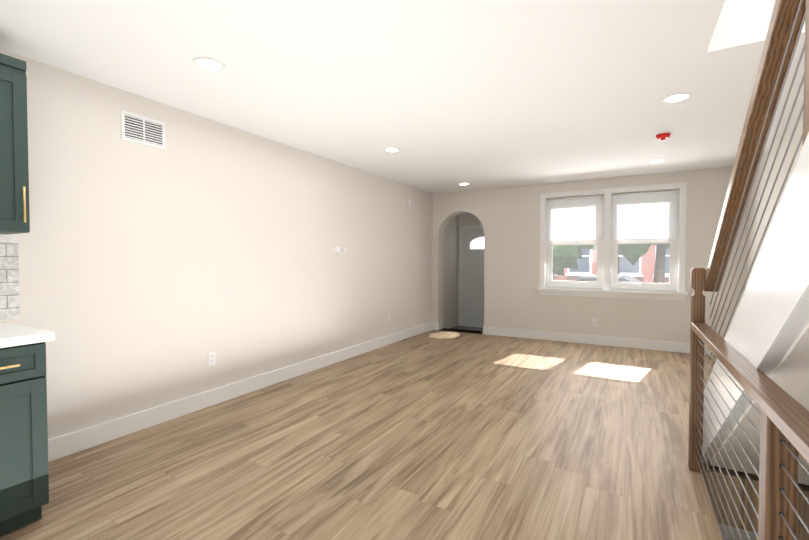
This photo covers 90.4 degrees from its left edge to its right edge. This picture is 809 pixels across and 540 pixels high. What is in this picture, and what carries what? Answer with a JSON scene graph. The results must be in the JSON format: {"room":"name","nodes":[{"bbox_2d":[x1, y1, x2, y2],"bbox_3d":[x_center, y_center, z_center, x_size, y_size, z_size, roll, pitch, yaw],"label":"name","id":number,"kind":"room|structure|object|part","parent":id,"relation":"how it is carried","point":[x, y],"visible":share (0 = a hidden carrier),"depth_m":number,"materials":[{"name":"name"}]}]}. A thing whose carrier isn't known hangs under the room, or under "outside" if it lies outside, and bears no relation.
{"room":"empty living room","nodes":[
{"label":"empty living room","id":0,"kind":"room"},
{"bbox_2d":[0,49,457,439],"bbox_3d":[-1.694,0.088,3.643,0.150,2.790,11.600,1,2,30],"label":"wall","id":1,"kind":"structure","parent":0,"point":[150,277],"depth_m":3.33,"materials":[{"name":"beige paint"}]},
{"bbox_2d":[0,234,19,319],"bbox_3d":[-2.877,0.062,1.393,0.008,0.495,2.320,1,2,30],"label":"tile backsplash","id":2,"kind":"structure","parent":1,"relation":"attached to","point":[9,285],"depth_m":2.36,"materials":[{"name":"tile"}]},
{"bbox_2d":[0,53,29,234],"bbox_3d":[-2.308,-0.660,2.028,0.349,0.920,0.526,1,2,30],"label":"upper cabinet","id":3,"kind":"object","parent":1,"relation":"attached to","point":[14,196],"visible":1,"depth_m":2.11,"materials":[{"name":"green wood"}]},
{"bbox_2d":[121,110,164,149],"bbox_3d":[-1.949,-1.043,3.008,0.006,0.210,0.310,1,2,30],"label":"air vent","id":4,"kind":"object","parent":1,"relation":"in","point":[140,129],"visible":1,"depth_m":3.00,"materials":[{"name":"white plastic"}]},
{"bbox_2d":[208,351,215,365],"bbox_3d":[-1.683,0.776,3.515,0.010,0.116,0.072,1,2,30],"label":"electrical outlet","id":5,"kind":"object","parent":1,"relation":"attached to","point":[211,358],"visible":1,"depth_m":3.51,"materials":[{"name":"white plastic"}]},
{"bbox_2d":[48,322,435,461],"bbox_3d":[-0.890,1.083,4.912,0.020,0.140,5.740,1,2,30],"label":"baseboard","id":6,"kind":"structure","parent":1,"relation":"attached to","point":[76,441],"depth_m":3.38,"materials":[{"name":"paint"}]},
{"bbox_2d":[334,245,346,252],"bbox_3d":[-0.798,-0.260,5.036,0.028,0.100,0.240,1,2,30],"label":"thermostat","id":7,"kind":"object","parent":1,"relation":"attached to","point":[336,248],"visible":1,"depth_m":4.97,"materials":[{"name":"white plastic"}]},
{"bbox_2d":[407,198,410,206],"bbox_3d":[0.078,-1.101,6.566,0.023,0.130,0.080,1,2,30],"label":"sensor","id":8,"kind":"object","parent":1,"relation":"attached to","point":[408,202],"visible":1,"depth_m":6.55,"materials":[{"name":"white plastic"}]},
{"bbox_2d":[0,0,804,193],"bbox_3d":[0.020,-1.418,1.947,4.770,0.300,10.400,1,2,30],"label":"ceiling","id":9,"kind":"structure","parent":0,"point":[444,96],"depth_m":2.63,"materials":[{"name":"white paint"}]},
{"bbox_2d":[193,57,224,70],"bbox_3d":[-1.214,-1.277,2.500,0.176,0.008,0.176,1,2,30],"label":"recessed light","id":10,"kind":"object","parent":9,"relation":"in","point":[208,63],"visible":1,"depth_m":2.49,"materials":[{"name":"paint"}]},
{"bbox_2d":[384,147,399,151],"bbox_3d":[-0.138,-1.322,4.419,0.176,0.008,0.176,1,2,30],"label":"recessed light","id":11,"kind":"object","parent":9,"relation":"in","point":[391,149],"visible":1,"depth_m":4.40,"materials":[{"name":"paint"}]},
{"bbox_2d":[649,159,664,162],"bbox_3d":[3.095,-1.334,4.931,0.176,0.008,0.176,1,2,30],"label":"recessed light","id":12,"kind":"object","parent":9,"relation":"in","point":[657,161],"visible":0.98,"depth_m":4.93,"materials":[{"name":"paint"}]},
{"bbox_2d":[656,133,670,140],"bbox_3d":[2.513,-1.288,3.905,0.124,0.052,0.124,1,2,30],"label":"smoke detector","id":13,"kind":"object","parent":9,"relation":"attached to","point":[663,136],"visible":1,"depth_m":3.87,"materials":[{"name":"plastic"}]},
{"bbox_2d":[663,93,690,102],"bbox_3d":[2.042,-1.289,3.012,0.176,0.008,0.176,1,2,30],"label":"recessed light","id":14,"kind":"object","parent":9,"relation":"in","point":[677,97],"visible":1,"depth_m":3.00,"materials":[{"name":"paint"}]},
{"bbox_2d":[0,328,808,539],"bbox_3d":[0.020,1.371,2.012,4.770,0.300,10.400,1,2,30],"label":"floor","id":15,"kind":"structure","parent":0,"point":[443,434],"depth_m":2.55,"materials":[{"name":"brown wood"}]},
{"bbox_2d":[0,341,48,535],"bbox_3d":[-2.149,0.779,1.906,0.779,0.882,0.468,1,2,30],"label":"base cabinet","id":16,"kind":"object","parent":15,"relation":"on","point":[24,486],"depth_m":1.84,"materials":[{"name":"wood"}]},
{"bbox_2d":[0,321,54,348],"bbox_3d":[-2.560,0.335,1.157,0.792,0.040,2.210,1,2,30],"label":"countertop","id":17,"kind":"structure","parent":16,"relation":"on","point":[11,335],"depth_m":1.88,"materials":[{"name":"white stone"}]},
{"bbox_2d":[688,0,808,539],"bbox_3d":[1.303,0.773,0.714,0.963,6.596,4.031,1,2,30],"label":"staircase","id":18,"kind":"structure","parent":15,"relation":"on","point":[749,408],"depth_m":1.33,"materials":[{"name":"beige paint"}]},
{"bbox_2d":[440,328,482,333],"bbox_3d":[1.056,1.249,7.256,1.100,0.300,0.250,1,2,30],"label":"threshold","id":19,"kind":"object","parent":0,"point":[460,330],"visible":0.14,"depth_m":7.29,"materials":[{"name":"brown wood"}]},
{"bbox_2d":[450,325,482,330],"bbox_3d":[1.365,1.286,7.801,1.100,0.200,1.000,1,2,30],"label":"floor","id":20,"kind":"structure","parent":0,"point":[468,328],"depth_m":8.10,"materials":[{"name":"tile"}]},
{"bbox_2d":[458,213,481,324],"bbox_3d":[1.479,-0.110,7.819,1.250,2.590,1.200,1,2,30],"label":"wall","id":21,"kind":"structure","parent":0,"point":[467,219],"depth_m":8.43,"materials":[{"name":"beige paint"}]},
{"bbox_2d":[459,225,483,327],"bbox_3d":[1.605,0.128,8.157,1.060,2.100,0.093,1,2,30],"label":"front door","id":22,"kind":"structure","parent":21,"relation":"in","point":[471,275],"depth_m":8.28,"materials":[{"name":"grey paint"}]},
{"bbox_2d":[433,167,746,342],"bbox_3d":[2.522,-0.006,6.396,4.470,8.150,0.250,1,2,30],"label":"wall","id":23,"kind":"structure","parent":0,"point":[508,218],"depth_m":6.26,"materials":[{"name":"beige paint"}]},
{"bbox_2d":[436,321,443,329],"bbox_3d":[0.668,1.024,7.462,0.036,0.140,0.266,1,2,30],"label":"baseboard","id":24,"kind":"structure","parent":23,"relation":"attached to","point":[439,325],"depth_m":7.38,"materials":[{"name":"paint"}]},
{"bbox_2d":[592,318,596,325],"bbox_3d":[2.869,0.791,6.069,0.072,0.116,0.010,1,2,30],"label":"electrical outlet","id":25,"kind":"object","parent":23,"relation":"attached to","point":[594,322],"visible":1,"depth_m":6.07,"materials":[{"name":"white plastic"}]},
{"bbox_2d":[483,326,714,355],"bbox_3d":[2.878,1.056,6.070,3.506,0.140,0.021,1,2,30],"label":"baseboard","id":26,"kind":"structure","parent":23,"relation":"attached to","point":[668,346],"depth_m":6.06,"materials":[{"name":"paint"}]},
{"bbox_2d":[537,182,687,300],"bbox_3d":[3.034,-0.400,6.011,1.980,1.615,0.200,1,2,30],"label":"window","id":27,"kind":"structure","parent":23,"relation":"in","point":[607,284],"depth_m":5.97,"materials":[{"name":"white plastic"}]},
{"bbox_2d":[546,190,678,241],"bbox_3d":[3.029,-0.780,5.994,1.750,0.685,0.040,1,2,30],"label":"blind","id":28,"kind":"object","parent":27,"relation":"attached to","point":[652,215],"visible":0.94,"depth_m":5.91,"materials":[{"name":"white fabric"}]},
{"bbox_2d":[719,523,757,539],"bbox_3d":[2.596,2.824,2.971,0.900,2.650,0.150,1,2,30],"label":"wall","id":29,"kind":"structure","parent":0,"point":[752,535],"depth_m":2.95,"materials":[{"name":"beige paint"}]},
{"bbox_2d":[746,120,802,285],"bbox_3d":[2.030,0.123,0.843,0.150,8.150,10.400,1,2,30],"label":"wall","id":30,"kind":"structure","parent":0,"point":[785,165],"depth_m":4.37,"materials":[{"name":"beige paint"}]},
{"label":"outside","id":31,"kind":"structure","parent":0,"visible":0},
{"bbox_3d":[16.401,1.223,29.026,80.000,0.340,52.750,1,2,30],"label":"ground","id":32,"kind":"structure","parent":31,"visible":0},
{"bbox_2d":[552,245,596,276],"bbox_3d":[3.388,-0.361,11.536,3.918,3.931,3.354,1,2,30],"label":"tree","id":33,"kind":"object","parent":32,"relation":"on","point":[572,254],"depth_m":10.37,"materials":[{"name":"green plant"}]},
{"bbox_3d":[3.652,-0.724,10.803,2.126,2.142,2.096,1,2,30],"label":"crown","id":34,"kind":"part","parent":33,"relation":"part of","materials":[{"name":"green plant"}]},
{"bbox_3d":[4.137,-0.968,11.174,2.273,2.313,2.373,1,2,30],"label":"crown","id":35,"kind":"part","parent":33,"relation":"part of","materials":[{"name":"green plant"}]},
{"bbox_2d":[575,275,640,282],"bbox_3d":[6.386,0.859,13.165,4.400,1.395,1.810,1,2,30],"label":"car","id":36,"kind":"object","parent":32,"relation":"on","point":[623,278],"depth_m":12.46,"materials":[{"name":"white paint"}]},
{"bbox_2d":[552,244,669,282],"bbox_3d":[11.537,-3.348,19.978,60.350,9.500,9.100,1,2,30],"label":"building","id":37,"kind":"structure","parent":32,"relation":"on","point":[649,269],"depth_m":17.17,"materials":[{"name":"brick"}]},
{"bbox_2d":[618,243,669,282],"bbox_3d":[6.456,-0.442,10.720,2.149,4.131,2.276,1,2,30],"label":"tree","id":38,"kind":"object","parent":32,"relation":"on","point":[629,256],"depth_m":10.52,"materials":[{"name":"green plant"}]},
{"bbox_3d":[6.004,-0.931,10.585,1.485,1.639,1.615,1,2,30],"label":"crown","id":39,"kind":"part","parent":38,"relation":"part of","materials":[{"name":"green plant"}]}
]}

